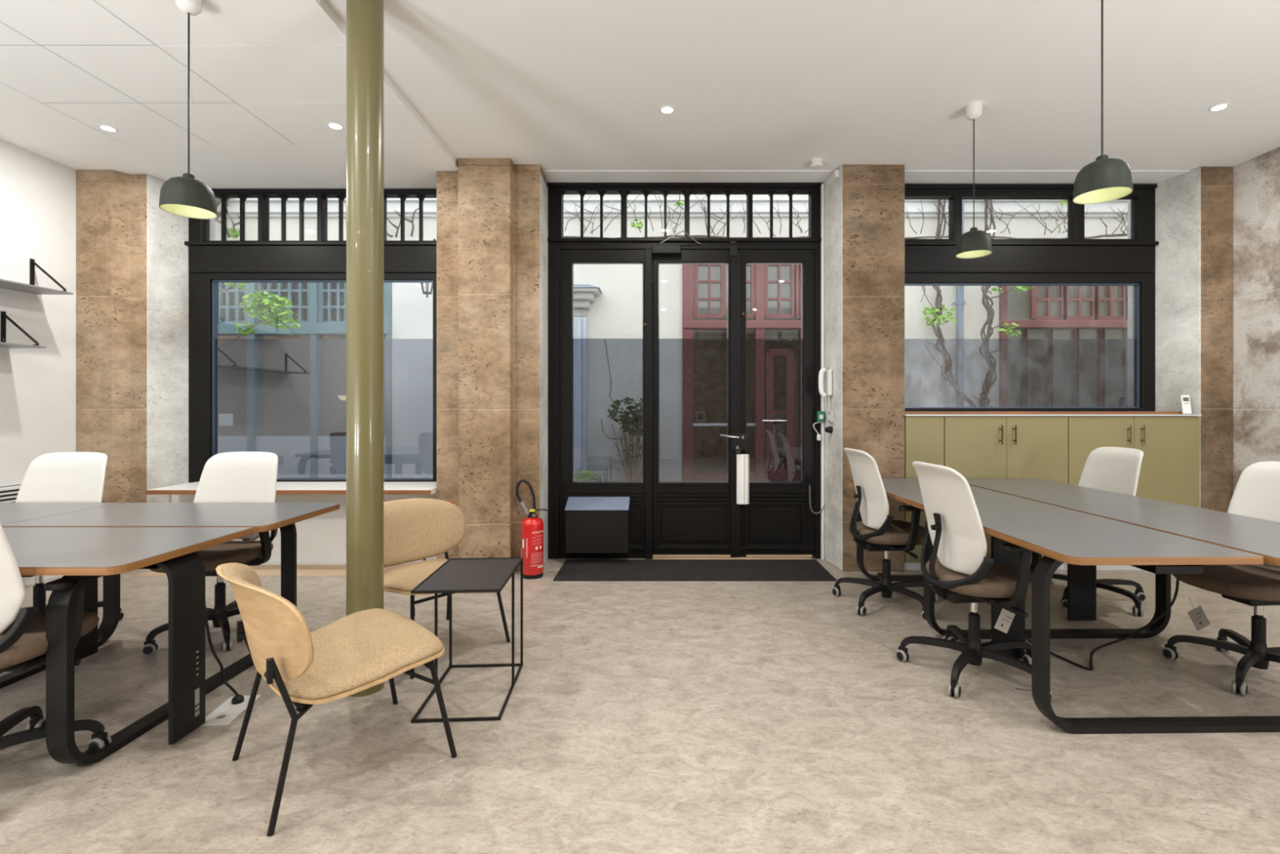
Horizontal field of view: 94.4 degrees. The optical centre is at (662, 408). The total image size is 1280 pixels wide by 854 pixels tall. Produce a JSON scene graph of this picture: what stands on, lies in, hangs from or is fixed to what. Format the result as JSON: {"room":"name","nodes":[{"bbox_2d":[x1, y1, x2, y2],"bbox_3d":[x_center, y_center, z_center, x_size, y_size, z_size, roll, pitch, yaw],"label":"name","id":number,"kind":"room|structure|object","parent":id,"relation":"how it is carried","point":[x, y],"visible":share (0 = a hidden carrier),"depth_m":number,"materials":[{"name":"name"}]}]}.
{"room":"open-plan office","nodes":[
{"label":"open-plan office","id":0,"kind":"room"},
{"bbox_2d":[0,139,76,586],"bbox_3d":[-4.580,-0.310,-0.045,0.200,3.120,10.310,0,0,0],"label":"wall","id":1,"kind":"structure","parent":0,"point":[37,193],"depth_m":4.22,"materials":[{"name":"white paint"}]},
{"bbox_2d":[0,484,22,580],"bbox_3d":[-4.439,0.890,3.575,0.072,0.721,1.150,0,0,0],"label":"radiator","id":2,"kind":"object","parent":1,"relation":"attached to","point":[8,494],"visible":0.02,"depth_m":3.99,"materials":[{"name":"white metal"}]},
{"bbox_2d":[0,311,46,348],"bbox_3d":[-4.349,-0.533,3.430,0.262,0.247,1.250,0,0,0],"label":"wall shelf","id":3,"kind":"object","parent":1,"relation":"attached to","point":[3,316],"visible":1,"depth_m":4.01,"materials":[{"name":"grey metal"}]},
{"bbox_2d":[0,258,73,294],"bbox_3d":[-4.349,-0.936,3.615,0.262,0.247,1.250,0,0,0],"label":"wall shelf","id":4,"kind":"object","parent":1,"relation":"attached to","point":[31,288],"visible":1,"depth_m":4.14,"materials":[{"name":"grey metal"}]},
{"bbox_2d":[75,169,215,502],"bbox_3d":[-4.205,-0.285,4.865,0.550,3.070,0.690,0,0,0],"label":"wall","id":5,"kind":"structure","parent":0,"point":[132,254],"depth_m":4.60,"materials":[{"name":"beige stone"}]},
{"bbox_2d":[0,0,457,189],"bbox_3d":[-3.115,-1.945,-0.045,3.130,0.250,10.310,0,0,0],"label":"ceiling","id":6,"kind":"structure","parent":0,"point":[268,77],"depth_m":3.43,"materials":[{"name":"white"}]},
{"bbox_2d":[97,124,118,132],"bbox_3d":[-3.605,-1.818,3.850,0.100,0.004,0.100,0,0,0],"label":"recessed light","id":7,"kind":"object","parent":6,"relation":"in","point":[104,127],"visible":1,"depth_m":3.85,"materials":[{"name":"white plastic"}]},
{"bbox_2d":[159,0,217,218],"bbox_3d":[-2.080,-1.341,2.600,0.200,0.958,0.200,0,0,0],"label":"pendant lamp","id":8,"kind":"object","parent":6,"relation":"hanging from","point":[185,196],"visible":1,"depth_m":2.57,"materials":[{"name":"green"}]},
{"bbox_2d":[326,122,344,129],"bbox_3d":[-2.110,-1.818,3.820,0.100,0.004,0.100,0,0,0],"label":"recessed light","id":9,"kind":"object","parent":6,"relation":"in","point":[334,126],"visible":1,"depth_m":3.82,"materials":[{"name":"white plastic"}]},
{"bbox_2d":[171,492,436,560],"bbox_3d":[-2.833,0.950,4.850,2.195,0.600,0.220,0,0,0],"label":"wall","id":10,"kind":"structure","parent":0,"point":[322,537],"depth_m":4.74,"materials":[{"name":"white paint"}]},
{"bbox_2d":[146,481,436,494],"bbox_3d":[-2.800,0.630,4.683,2.125,0.040,0.515,0,0,0],"label":"window sill","id":11,"kind":"structure","parent":10,"relation":"on","point":[282,487],"depth_m":4.49,"materials":[{"name":"white stone"}]},
{"bbox_2d":[260,560,417,564],"bbox_3d":[-2.833,1.235,4.730,2.195,0.030,0.020,0,0,0],"label":"baseboard","id":12,"kind":"structure","parent":10,"relation":"in","point":[268,562],"depth_m":4.72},
{"bbox_2d":[436,165,547,570],"bbox_3d":[-1.337,-0.285,4.820,0.797,3.070,0.780,0,0,0],"label":"wall","id":13,"kind":"structure","parent":0,"point":[492,220],"depth_m":4.49,"materials":[{"name":"beige stone"}]},
{"bbox_2d":[184,189,436,482],"bbox_3d":[-2.838,-0.597,4.938,2.206,2.429,0.125,0,0,0],"label":"window","id":14,"kind":"structure","parent":13,"relation":"in","point":[211,263],"depth_m":4.91,"materials":[{"name":"black paint"}]},
{"bbox_2d":[457,158,545,181],"bbox_3d":[-1.234,-1.845,4.590,0.592,0.051,0.320,0,0,0],"label":"cap","id":15,"kind":"object","parent":13,"relation":"attached to","point":[461,162],"visible":0.61,"depth_m":4.43,"materials":[{"name":"beige stone"}]},
{"bbox_2d":[546,182,823,559],"bbox_3d":[0.193,-0.307,4.872,2.285,3.114,0.276,0,0,0],"label":"door","id":16,"kind":"structure","parent":13,"relation":"in","point":[668,519],"depth_m":4.91,"materials":[{"name":"black paint"}]},
{"bbox_2d":[564,496,630,552],"bbox_3d":[-0.522,0.943,4.804,0.507,0.422,0.200,0,0,0],"label":"box","id":17,"kind":"object","parent":16,"relation":"attached to","point":[593,524],"visible":1,"depth_m":4.71,"materials":[{"name":"black metal"}]},
{"bbox_2d":[559,249,653,558],"bbox_3d":[-0.467,-0.035,4.939,0.778,2.570,0.073,0,0,0],"label":"light","id":18,"kind":"object","parent":16,"relation":"attached to","point":[640,493],"depth_m":4.92,"materials":[{"name":"glass"}]},
{"bbox_2d":[736,453,749,504],"bbox_3d":[0.661,0.582,4.852,0.102,0.408,0.024,0,0,0],"label":"handle","id":19,"kind":"object","parent":16,"relation":"attached to","point":[742,460],"visible":1,"depth_m":4.84,"materials":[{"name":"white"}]},
{"bbox_2d":[808,484,825,514],"bbox_3d":[1.290,0.753,4.887,0.153,0.234,0.046,0,0,0],"label":"cable","id":20,"kind":"object","parent":16,"relation":"attached to","point":[809,485],"visible":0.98,"depth_m":4.88,"materials":[{"name":"grey plastic"}]},
{"bbox_2d":[0,555,1279,853],"bbox_3d":[-0.030,1.310,-0.035,9.300,0.120,10.130,0,0,0],"label":"floor","id":21,"kind":"structure","parent":0,"point":[637,717],"depth_m":2.20,"materials":[{"name":"beige concrete"}]},
{"bbox_2d":[0,522,111,749],"bbox_3d":[-2.320,0.755,1.981,0.646,0.992,0.650,0,0,-8],"label":"office chair","id":22,"kind":"object","parent":21,"relation":"on","point":[24,643],"visible":0.78,"depth_m":1.97,"materials":[{"name":"black plastic"}]},
{"bbox_2d":[15,452,124,621],"bbox_3d":[-3.449,0.755,3.249,0.644,0.992,0.648,0,0,-3],"label":"office chair","id":23,"kind":"object","parent":21,"relation":"on","point":[56,477],"visible":0.35,"depth_m":3.41,"materials":[{"name":"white plastic"}]},
{"bbox_2d":[0,502,339,763],"bbox_3d":[-2.969,0.885,2.600,2.428,0.730,1.320,0,0,0],"label":"desk","id":24,"kind":"object","parent":21,"relation":"on","point":[80,541],"visible":0.91,"depth_m":2.30,"materials":[{"name":"grey laminate"}]},
{"bbox_2d":[139,564,159,568],"bbox_3d":[-3.060,0.623,2.600,1.850,0.110,0.200,0,0,0],"label":"cable tray","id":25,"kind":"object","parent":24,"relation":"on","point":[152,566],"depth_m":2.50,"materials":[{"name":"black metal"}]},
{"bbox_2d":[141,451,278,655],"bbox_3d":[-2.457,0.754,3.300,0.667,0.993,0.646,0,0,0],"label":"office chair","id":26,"kind":"object","parent":21,"relation":"on","point":[236,477],"visible":0.47,"depth_m":3.40,"materials":[{"name":"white plastic"}]},
{"bbox_2d":[200,694,260,726],"bbox_3d":[-1.790,1.248,2.450,0.120,0.005,0.240,0,0,-8],"label":"socket","id":27,"kind":"object","parent":21,"relation":"on","point":[227,712],"visible":0.83,"depth_m":2.43,"materials":[{"name":"white plastic"}]},
{"bbox_2d":[205,606,244,704],"bbox_3d":[-1.842,0.947,2.507,0.124,0.596,0.242,0,0,-18],"label":"power cable","id":28,"kind":"object","parent":27,"relation":"attached to","point":[237,699],"visible":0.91,"depth_m":2.50,"materials":[{"name":"black plastic"}]},
{"bbox_2d":[133,564,399,576],"bbox_3d":[-2.833,1.248,4.560,2.195,0.003,0.320,0,0,0],"label":"stone strip","id":29,"kind":"object","parent":21,"relation":"on","point":[261,570],"visible":0.21,"depth_m":4.53,"materials":[{"name":"beige stone"}]},
{"bbox_2d":[215,562,457,835],"bbox_3d":[-1.165,0.886,2.090,0.650,0.732,0.658,0,0,45],"label":"lounge chair","id":30,"kind":"object","parent":21,"relation":"on","point":[357,651],"visible":1,"depth_m":1.92,"materials":[{"name":"beige fabric"}]},
{"bbox_2d":[221,563,314,665],"bbox_3d":[-1.325,0.688,1.931,0.640,0.331,0.177,0,0,45],"label":"cushion","id":31,"kind":"object","parent":30,"relation":"on","point":[273,630],"depth_m":1.79,"materials":[{"name":"beige fabric"}]},
{"bbox_2d":[271,608,443,699],"bbox_3d":[-1.124,0.856,2.131,0.611,0.089,0.528,0,0,45],"label":"seat cushion","id":32,"kind":"object","parent":30,"relation":"on","point":[357,651],"depth_m":2.02,"materials":[{"name":"beige fabric"}]},
{"bbox_2d":[346,0,384,697],"bbox_3d":[-1.325,-0.310,2.640,0.153,3.120,0.153,0,0,0],"label":"support pole","id":33,"kind":"object","parent":21,"relation":"on","point":[364,18],"visible":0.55,"depth_m":2.58,"materials":[{"name":"green metal"}]},
{"bbox_2d":[383,497,510,678],"bbox_3d":[-1.242,0.886,3.151,0.658,0.732,0.650,0,0,38],"label":"lounge chair","id":34,"kind":"object","parent":21,"relation":"on","point":[415,529],"visible":0.58,"depth_m":3.29,"materials":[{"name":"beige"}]},
{"bbox_2d":[383,559,448,591],"bbox_3d":[-1.198,0.856,3.116,0.528,0.089,0.611,0,0,38],"label":"seat cushion","id":35,"kind":"object","parent":34,"relation":"on","point":[404,577],"depth_m":3.02,"materials":[{"name":"beige fabric"}]},
{"bbox_2d":[383,498,465,566],"bbox_3d":[-1.421,0.688,3.291,0.177,0.331,0.640,0,0,38],"label":"cushion","id":36,"kind":"object","parent":34,"relation":"on","point":[415,529],"depth_m":3.34,"materials":[{"name":"beige fabric"}]},
{"bbox_2d":[410,557,523,722],"bbox_3d":[-0.838,0.988,2.615,0.350,0.525,0.510,0,0,-3],"label":"side table","id":37,"kind":"object","parent":21,"relation":"on","point":[470,575],"visible":0.94,"depth_m":2.63,"materials":[{"name":"grey metal"}]},
{"bbox_2d":[515,479,549,579],"bbox_3d":[-0.960,0.889,4.396,0.217,0.721,0.160,0,0,35],"label":"fire extinguisher","id":38,"kind":"object","parent":21,"relation":"on","point":[532,526],"visible":0.99,"depth_m":4.34,"materials":[{"name":"red metal"}]},
{"bbox_2d":[531,533,542,563],"bbox_3d":[-0.917,1.034,4.346,0.096,0.201,0.016,0,0,-41],"label":"print","id":39,"kind":"object","parent":38,"relation":"attached to","point":[536,539],"depth_m":4.34,"materials":[{"name":"red"}]},
{"bbox_2d":[553,559,836,581],"bbox_3d":[0.235,1.246,4.570,2.050,0.009,0.580,0,0,0],"label":"doormat","id":40,"kind":"object","parent":21,"relation":"on","point":[572,570],"visible":1,"depth_m":4.51,"materials":[{"name":"black carpet"}]},
{"bbox_2d":[831,448,937,620],"bbox_3d":[1.462,0.754,3.792,0.632,0.993,0.663,0,0,-4],"label":"office chair","id":41,"kind":"object","parent":21,"relation":"on","point":[877,531],"visible":0.89,"depth_m":3.69,"materials":[{"name":"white plastic"}]},
{"bbox_2d":[904,416,943,569],"bbox_3d":[2.016,0.656,4.660,0.295,1.188,0.240,0,0,0],"label":"storage cabinet","id":42,"kind":"object","parent":21,"relation":"on","point":[923,435],"visible":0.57,"depth_m":4.54,"materials":[{"name":"wood"}]},
{"bbox_2d":[896,461,1055,701],"bbox_3d":[1.490,0.755,2.813,0.632,0.992,0.646,0,0,-5],"label":"office chair","id":43,"kind":"object","parent":21,"relation":"on","point":[962,571],"visible":0.98,"depth_m":2.71,"materials":[{"name":"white plastic"}]},
{"bbox_2d":[943,416,1067,569],"bbox_3d":[2.639,0.656,4.641,0.947,1.188,0.278,0,0,0],"label":"storage cabinet","id":44,"kind":"object","parent":21,"relation":"on","point":[975,446],"visible":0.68,"depth_m":4.54,"materials":[{"name":"green wood"}]},
{"bbox_2d":[904,413,1201,416],"bbox_3d":[2.995,0.054,4.664,2.266,0.012,0.272,0,0,0],"label":"countertop","id":45,"kind":"structure","parent":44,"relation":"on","point":[905,415],"depth_m":4.53,"materials":[{"name":"grey"}]},
{"bbox_2d":[904,411,1182,413],"bbox_3d":[2.996,0.036,4.795,2.268,0.021,0.270,0,0,0],"label":"window sill","id":46,"kind":"structure","parent":45,"relation":"on","point":[905,412],"depth_m":4.66,"materials":[{"name":"white plastic"}]},
{"bbox_2d":[1180,395,1191,413],"bbox_3d":[4.085,-0.028,4.620,0.058,0.148,0.047,0,0,14],"label":"remote control","id":47,"kind":"object","parent":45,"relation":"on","point":[1184,399],"visible":1,"depth_m":4.61,"materials":[{"name":"white plastic"}]},
{"bbox_2d":[1008,683,1032,695],"bbox_3d":[1.620,1.249,2.620,0.130,0.002,0.100,0,0,15],"label":"paper card","id":48,"kind":"object","parent":21,"relation":"on","point":[1018,689],"visible":0.64,"depth_m":2.63,"materials":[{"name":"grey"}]},
{"bbox_2d":[850,478,1279,733],"bbox_3d":[2.106,0.885,3.217,1.400,0.730,2.391,0,0,-1],"label":"conference table","id":49,"kind":"object","parent":21,"relation":"on","point":[1083,528],"visible":0.78,"depth_m":2.57,"materials":[{"name":"grey laminate"}]},
{"bbox_2d":[1129,564,1204,573],"bbox_3d":[2.104,0.623,3.320,0.200,0.110,1.790,0,0,-1],"label":"cable tray","id":50,"kind":"object","parent":49,"relation":"on","point":[1157,569],"depth_m":2.43,"materials":[{"name":"black metal"}]},
{"bbox_2d":[1052,446,1146,616],"bbox_3d":[2.809,0.755,3.859,0.642,0.992,0.651,0,0,-3],"label":"office chair","id":51,"kind":"object","parent":21,"relation":"on","point":[1109,468],"visible":0.34,"depth_m":3.84,"materials":[{"name":"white plastic"}]},
{"bbox_2d":[1025,578,1179,671],"bbox_3d":[2.284,0.950,2.981,0.959,0.600,0.291,0,0,-5],"label":"power cable","id":52,"kind":"object","parent":21,"relation":"on","point":[1174,598],"visible":0.66,"depth_m":3.05,"materials":[{"name":"black plastic"}]},
{"bbox_2d":[1065,416,1199,569],"bbox_3d":[3.620,0.656,4.641,1.006,1.188,0.278,0,0,0],"label":"storage cabinet","id":53,"kind":"object","parent":21,"relation":"on","point":[1170,471],"visible":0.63,"depth_m":4.54,"materials":[{"name":"green wood"}]},
{"bbox_2d":[1161,461,1279,696],"bbox_3d":[2.760,0.754,2.779,0.635,0.993,0.659,0,0,35],"label":"office chair","id":54,"kind":"object","parent":21,"relation":"on","point":[1256,494],"visible":0.59,"depth_m":2.78,"materials":[{"name":"black plastic"}]},
{"bbox_2d":[324,0,1279,188],"bbox_3d":[1.535,-1.970,-0.045,6.170,0.200,10.310,0,0,0],"label":"ceiling","id":55,"kind":"structure","parent":0,"point":[555,85],"depth_m":3.36,"materials":[{"name":"white paint"}]},
{"bbox_2d":[659,105,675,114],"bbox_3d":[0.030,-1.868,3.710,0.100,0.004,0.100,0,0,0],"label":"recessed light","id":56,"kind":"object","parent":55,"relation":"in","point":[667,109],"visible":1,"depth_m":3.71,"materials":[{"name":"white plastic"}]},
{"bbox_2d":[809,158,822,169],"bbox_3d":[1.165,-1.842,4.470,0.096,0.056,0.096,0,0,0],"label":"smoke detector","id":57,"kind":"object","parent":55,"relation":"attached to","point":[816,163],"visible":1,"depth_m":4.44,"materials":[{"name":"white plastic"}]},
{"bbox_2d":[955,102,992,258],"bbox_3d":[1.925,-1.410,3.660,0.200,0.920,0.200,0,0,0],"label":"pendant lamp","id":58,"kind":"object","parent":55,"relation":"hanging from","point":[974,243],"visible":1,"depth_m":3.63,"materials":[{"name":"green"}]},
{"bbox_2d":[1072,0,1133,204],"bbox_3d":[1.820,-1.374,2.450,0.200,0.992,0.200,0,0,0],"label":"pendant lamp","id":59,"kind":"object","parent":55,"relation":"hanging from","point":[1104,180],"visible":1,"depth_m":2.42,"materials":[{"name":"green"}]},
{"bbox_2d":[1208,102,1230,111],"bbox_3d":[3.460,-1.868,3.680,0.100,0.004,0.100,0,0,0],"label":"recessed light","id":60,"kind":"object","parent":55,"relation":"in","point":[1222,106],"visible":1,"depth_m":3.68,"materials":[{"name":"white plastic"}]},
{"bbox_2d":[823,164,904,570],"bbox_3d":[1.617,-0.310,4.875,0.565,3.120,0.670,0,0,0],"label":"wall","id":61,"kind":"structure","parent":0,"point":[864,206],"depth_m":4.54,"materials":[{"name":"brown stone"}]},
{"bbox_2d":[542,170,835,182],"bbox_3d":[0.221,-1.867,4.782,2.318,0.007,0.255,0,0,0],"label":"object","id":62,"kind":"structure","parent":61,"relation":"attached to","point":[553,176],"depth_m":4.75,"materials":[{"name":"white"}]},
{"bbox_2d":[817,411,824,422],"bbox_3d":[1.300,0.069,4.856,0.056,0.088,0.041,0,0,0],"label":"box","id":63,"kind":"object","parent":61,"relation":"attached to","point":[820,415],"visible":1,"depth_m":4.84,"materials":[{"name":"green plastic"}]},
{"bbox_2d":[813,422,822,440],"bbox_3d":[1.276,0.189,4.860,0.078,0.153,0.024,0,0,0],"label":"plug","id":64,"kind":"object","parent":63,"relation":"hanging from","point":[819,436],"visible":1,"depth_m":4.85,"materials":[{"name":"white plastic"}]},
{"bbox_2d":[821,183,824,559],"bbox_3d":[1.323,-0.300,4.890,0.022,3.100,0.030,0,0,0],"label":"trim","id":65,"kind":"structure","parent":61,"relation":"attached to","point":[822,184],"depth_m":4.88,"materials":[{"name":"white plastic"}]},
{"bbox_2d":[818,367,831,410],"bbox_3d":[1.304,-0.154,4.750,0.096,0.351,0.090,0,0,0],"label":"handset","id":66,"kind":"object","parent":61,"relation":"attached to","point":[828,372],"visible":1,"depth_m":4.74,"materials":[{"name":"white plastic"}]},
{"bbox_2d":[824,426,833,432],"bbox_3d":[1.333,0.172,4.740,0.055,0.055,0.056,0,0,0],"label":"plug","id":67,"kind":"object","parent":61,"relation":"attached to","point":[828,429],"visible":1,"depth_m":4.72,"materials":[{"name":"black plastic"}]},
{"bbox_2d":[827,411,834,422],"bbox_3d":[1.346,0.070,4.740,0.032,0.085,0.100,0,0,0],"label":"junction box","id":68,"kind":"object","parent":61,"relation":"attached to","point":[830,414],"visible":1,"depth_m":4.70,"materials":[{"name":"grey plastic"}]},
{"bbox_2d":[826,169,839,187],"bbox_3d":[1.360,-1.823,4.750,0.030,0.057,0.300,0,0,0],"label":"trim","id":69,"kind":"structure","parent":61,"relation":"attached to","point":[835,175],"depth_m":4.67,"materials":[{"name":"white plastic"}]},
{"bbox_2d":[904,184,1159,411],"bbox_3d":[2.995,-0.912,4.938,2.190,1.878,0.125,0,0,0],"label":"window","id":70,"kind":"structure","parent":61,"relation":"in","point":[1075,260],"depth_m":4.91,"materials":[{"name":"black paint"}]},
{"bbox_2d":[904,170,1190,183],"bbox_3d":[3.013,-1.867,4.782,2.305,0.007,0.255,0,0,0],"label":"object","id":71,"kind":"structure","parent":61,"relation":"attached to","point":[910,176],"depth_m":4.75,"materials":[{"name":"white"}]},
{"bbox_2d":[1127,166,1233,512],"bbox_3d":[4.255,-0.310,4.895,0.330,3.120,0.630,0,0,0],"label":"wall","id":72,"kind":"structure","parent":0,"point":[1194,208],"depth_m":4.58,"materials":[{"name":"brown stone"}]},
{"bbox_2d":[1232,146,1279,569],"bbox_3d":[4.520,-0.310,-0.045,0.200,3.120,10.310,0,0,0],"label":"wall","id":73,"kind":"structure","parent":0,"point":[1256,180],"depth_m":4.40,"materials":[{"name":"grey stone"}]},
{"label":"outside","id":74,"kind":"structure","parent":0,"visible":0},
{"bbox_3d":[0.000,1.420,8.580,28.000,0.100,6.840,0,0,0],"label":"ground","id":75,"kind":"structure","parent":74,"visible":0},
{"bbox_2d":[573,468,598,480],"bbox_3d":[-1.111,1.107,8.200,0.448,0.526,0.380,0,0,0],"label":"plant","id":76,"kind":"object","parent":75,"relation":"on","point":[586,469],"visible":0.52,"depth_m":8.19,"materials":[{"name":"green plant"}]},
{"bbox_2d":[607,396,642,480],"bbox_3d":[-0.421,0.604,8.248,0.705,1.534,0.358,0,0,0],"label":"shrub","id":77,"kind":"object","parent":75,"relation":"on","point":[625,419],"visible":0.7,"depth_m":8.24,"materials":[{"name":"green plant"}]},
{"bbox_2d":[586,456,681,480],"bbox_3d":[1.796,0.976,8.560,6.194,0.789,0.080,0,0,0],"label":"wall","id":78,"kind":"structure","parent":75,"relation":"on","point":[670,469],"depth_m":8.52,"materials":[{"name":"grey paint"}]},
{"bbox_2d":[611,424,663,480],"bbox_3d":[-0.349,0.802,8.351,0.747,1.139,0.258,0,0,0],"label":"plant","id":79,"kind":"object","parent":75,"relation":"on","point":[639,477],"visible":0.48,"depth_m":8.35,"materials":[{"name":"green plant"}]},
{"bbox_2d":[215,195,1127,480],"bbox_3d":[0.000,-2.190,8.775,24.000,7.120,0.350,0,0,0],"label":"wall","id":80,"kind":"structure","parent":75,"relation":"on","point":[615,317],"depth_m":8.60,"materials":[{"name":"white paint"}]},
{"bbox_2d":[217,282,391,477],"bbox_3d":[-5.658,-0.452,9.020,3.484,3.605,1.000,0,0,0],"label":"building facade","id":81,"kind":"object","parent":80,"relation":"attached to","point":[281,388],"visible":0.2,"depth_m":8.67,"materials":[{"name":"teal paint"}]},
{"bbox_2d":[218,413,233,425],"bbox_3d":[-6.380,0.169,8.652,0.209,0.174,0.004,0,0,0],"label":"paper notice","id":82,"kind":"object","parent":81,"relation":"attached to","point":[224,419],"visible":1,"depth_m":8.65,"materials":[{"name":"white paper"}]},
{"bbox_2d":[337,395,346,400],"bbox_3d":[-4.862,-0.153,9.025,0.169,0.080,0.183,0,0,-40],"label":"wall lamp","id":83,"kind":"object","parent":81,"relation":"attached to","point":[343,397],"visible":0.78,"depth_m":8.96,"materials":[{"name":"beige"}]},
{"bbox_2d":[215,198,418,239],"bbox_3d":[-5.104,-2.777,8.379,3.417,0.834,0.149,0,0,0],"label":"branch","id":84,"kind":"object","parent":80,"relation":"attached to","point":[234,233],"visible":0.38,"depth_m":8.38,"materials":[{"name":"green plant"}]},
{"bbox_2d":[391,239,436,477],"bbox_3d":[-3.416,-0.535,8.585,1.002,3.810,0.030,0,0,0],"label":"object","id":85,"kind":"structure","parent":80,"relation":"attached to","point":[411,310],"depth_m":8.57,"materials":[{"name":"paint"}]},
{"bbox_2d":[420,238,435,297],"bbox_3d":[-3.283,-1.972,8.334,0.272,0.878,0.484,0,0,-22],"label":"wall lantern","id":86,"kind":"object","parent":80,"relation":"attached to","point":[427,293],"visible":0.3,"depth_m":8.19,"materials":[{"name":"black metal"}]},
{"bbox_2d":[573,284,602,479],"bbox_3d":[-1.687,-0.214,8.399,1.630,3.128,0.398,0,0,0],"label":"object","id":87,"kind":"object","parent":80,"relation":"attached to","point":[584,294],"visible":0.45,"depth_m":8.47,"materials":[{"name":"white stone"}]},
{"bbox_2d":[573,288,600,316],"bbox_3d":[-1.698,-1.493,8.409,1.607,0.360,0.378,0,0,0],"label":"hood","id":88,"kind":"object","parent":87,"relation":"attached to","point":[582,296],"depth_m":8.38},
{"bbox_2d":[604,339,618,406],"bbox_3d":[-0.740,-0.508,8.598,0.211,0.976,0.011,0,0,0],"label":"branch","id":89,"kind":"object","parent":80,"relation":"attached to","point":[604,340],"depth_m":8.59,"materials":[{"name":"brown plant"}]},
{"bbox_2d":[600,420,626,439],"bbox_3d":[-0.700,0.314,8.600,0.382,0.296,0.011,0,0,0],"label":"branch","id":90,"kind":"object","parent":80,"relation":"attached to","point":[601,420],"depth_m":8.59,"materials":[{"name":"brown plant"}]},
{"bbox_2d":[215,198,1127,217],"bbox_3d":[0.000,-2.882,8.520,24.000,0.232,0.160,0,0,0],"label":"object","id":91,"kind":"structure","parent":80,"relation":"attached to","point":[762,206],"depth_m":8.50,"materials":[{"name":"glass"}]},
{"bbox_2d":[563,195,808,237],"bbox_3d":[0.439,-2.779,8.384,4.074,0.812,0.139,0,0,0],"label":"branch","id":92,"kind":"object","parent":80,"relation":"attached to","point":[679,202],"visible":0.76,"depth_m":8.39,"materials":[{"name":"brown plant"}]},
{"bbox_2d":[693,422,755,426],"bbox_3d":[0.895,0.238,8.700,0.906,0.035,0.240,0,0,0],"label":"trim","id":93,"kind":"structure","parent":80,"relation":"attached to","point":[694,424],"depth_m":8.58,"materials":[{"name":"silver metal"}]},
{"bbox_2d":[695,411,705,421],"bbox_3d":[0.558,0.123,8.706,0.140,0.150,0.012,0,0,0],"label":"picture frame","id":94,"kind":"object","parent":93,"relation":"on","point":[700,415],"visible":1,"depth_m":8.70,"materials":[{"name":"paper"}]},
{"bbox_2d":[697,413,703,419],"bbox_3d":[0.558,0.123,8.706,0.090,0.090,0.004,0,0,0],"label":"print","id":95,"kind":"object","parent":94,"relation":"attached to","point":[700,415],"depth_m":8.70},
{"bbox_2d":[682,264,801,480],"bbox_3d":[1.493,-0.557,8.920,2.406,3.814,0.800,0,0,0],"label":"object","id":96,"kind":"object","parent":80,"relation":"attached to","point":[773,291],"visible":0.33,"depth_m":8.90,"materials":[{"name":"red wood"}]},
{"bbox_2d":[968,200,1034,407],"bbox_3d":[4.791,-1.034,8.392,0.924,4.459,0.187,0,0,5],"label":"vine","id":97,"kind":"object","parent":80,"relation":"hanging from","point":[988,384],"visible":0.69,"depth_m":8.38,"materials":[{"name":"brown plant"}]},
{"bbox_2d":[999,285,1127,407],"bbox_3d":[6.546,-0.421,8.745,3.307,3.575,0.450,0,0,0],"label":"building facade","id":98,"kind":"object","parent":80,"relation":"attached to","point":[1070,350],"visible":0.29,"depth_m":8.68,"materials":[{"name":"red wood"}]},
{"bbox_2d":[951,200,966,407],"bbox_3d":[4.248,-1.430,8.464,0.170,5.600,0.141,0,0,0],"label":"downpipe","id":99,"kind":"object","parent":75,"relation":"on","point":[959,303],"visible":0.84,"depth_m":8.41,"materials":[{"name":"grey metal"}]},
{"bbox_2d":[920,200,976,407],"bbox_3d":[4.099,-1.030,8.363,0.943,4.462,0.241,0,0,0],"label":"vine","id":100,"kind":"object","parent":99,"relation":"attached to","point":[937,312],"visible":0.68,"depth_m":8.38,"materials":[{"name":"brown plant"}]},
{"bbox_2d":[904,200,1127,239],"bbox_3d":[5.221,-2.730,8.356,3.796,0.701,0.165,0,0,0],"label":"branch","id":101,"kind":"object","parent":100,"relation":"attached to","point":[1123,233],"visible":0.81,"depth_m":8.39,"materials":[{"name":"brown plant"}]},
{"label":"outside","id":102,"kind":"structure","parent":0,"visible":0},
{"bbox_2d":[217,282,301,359],"bbox_3d":[-5.915,-1.424,6.800,1.155,1.597,2.935,0,0,26],"label":"leafy branch","id":103,"kind":"object","parent":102,"point":[266,304],"visible":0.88,"depth_m":7.79,"materials":[{"name":"green plant"}]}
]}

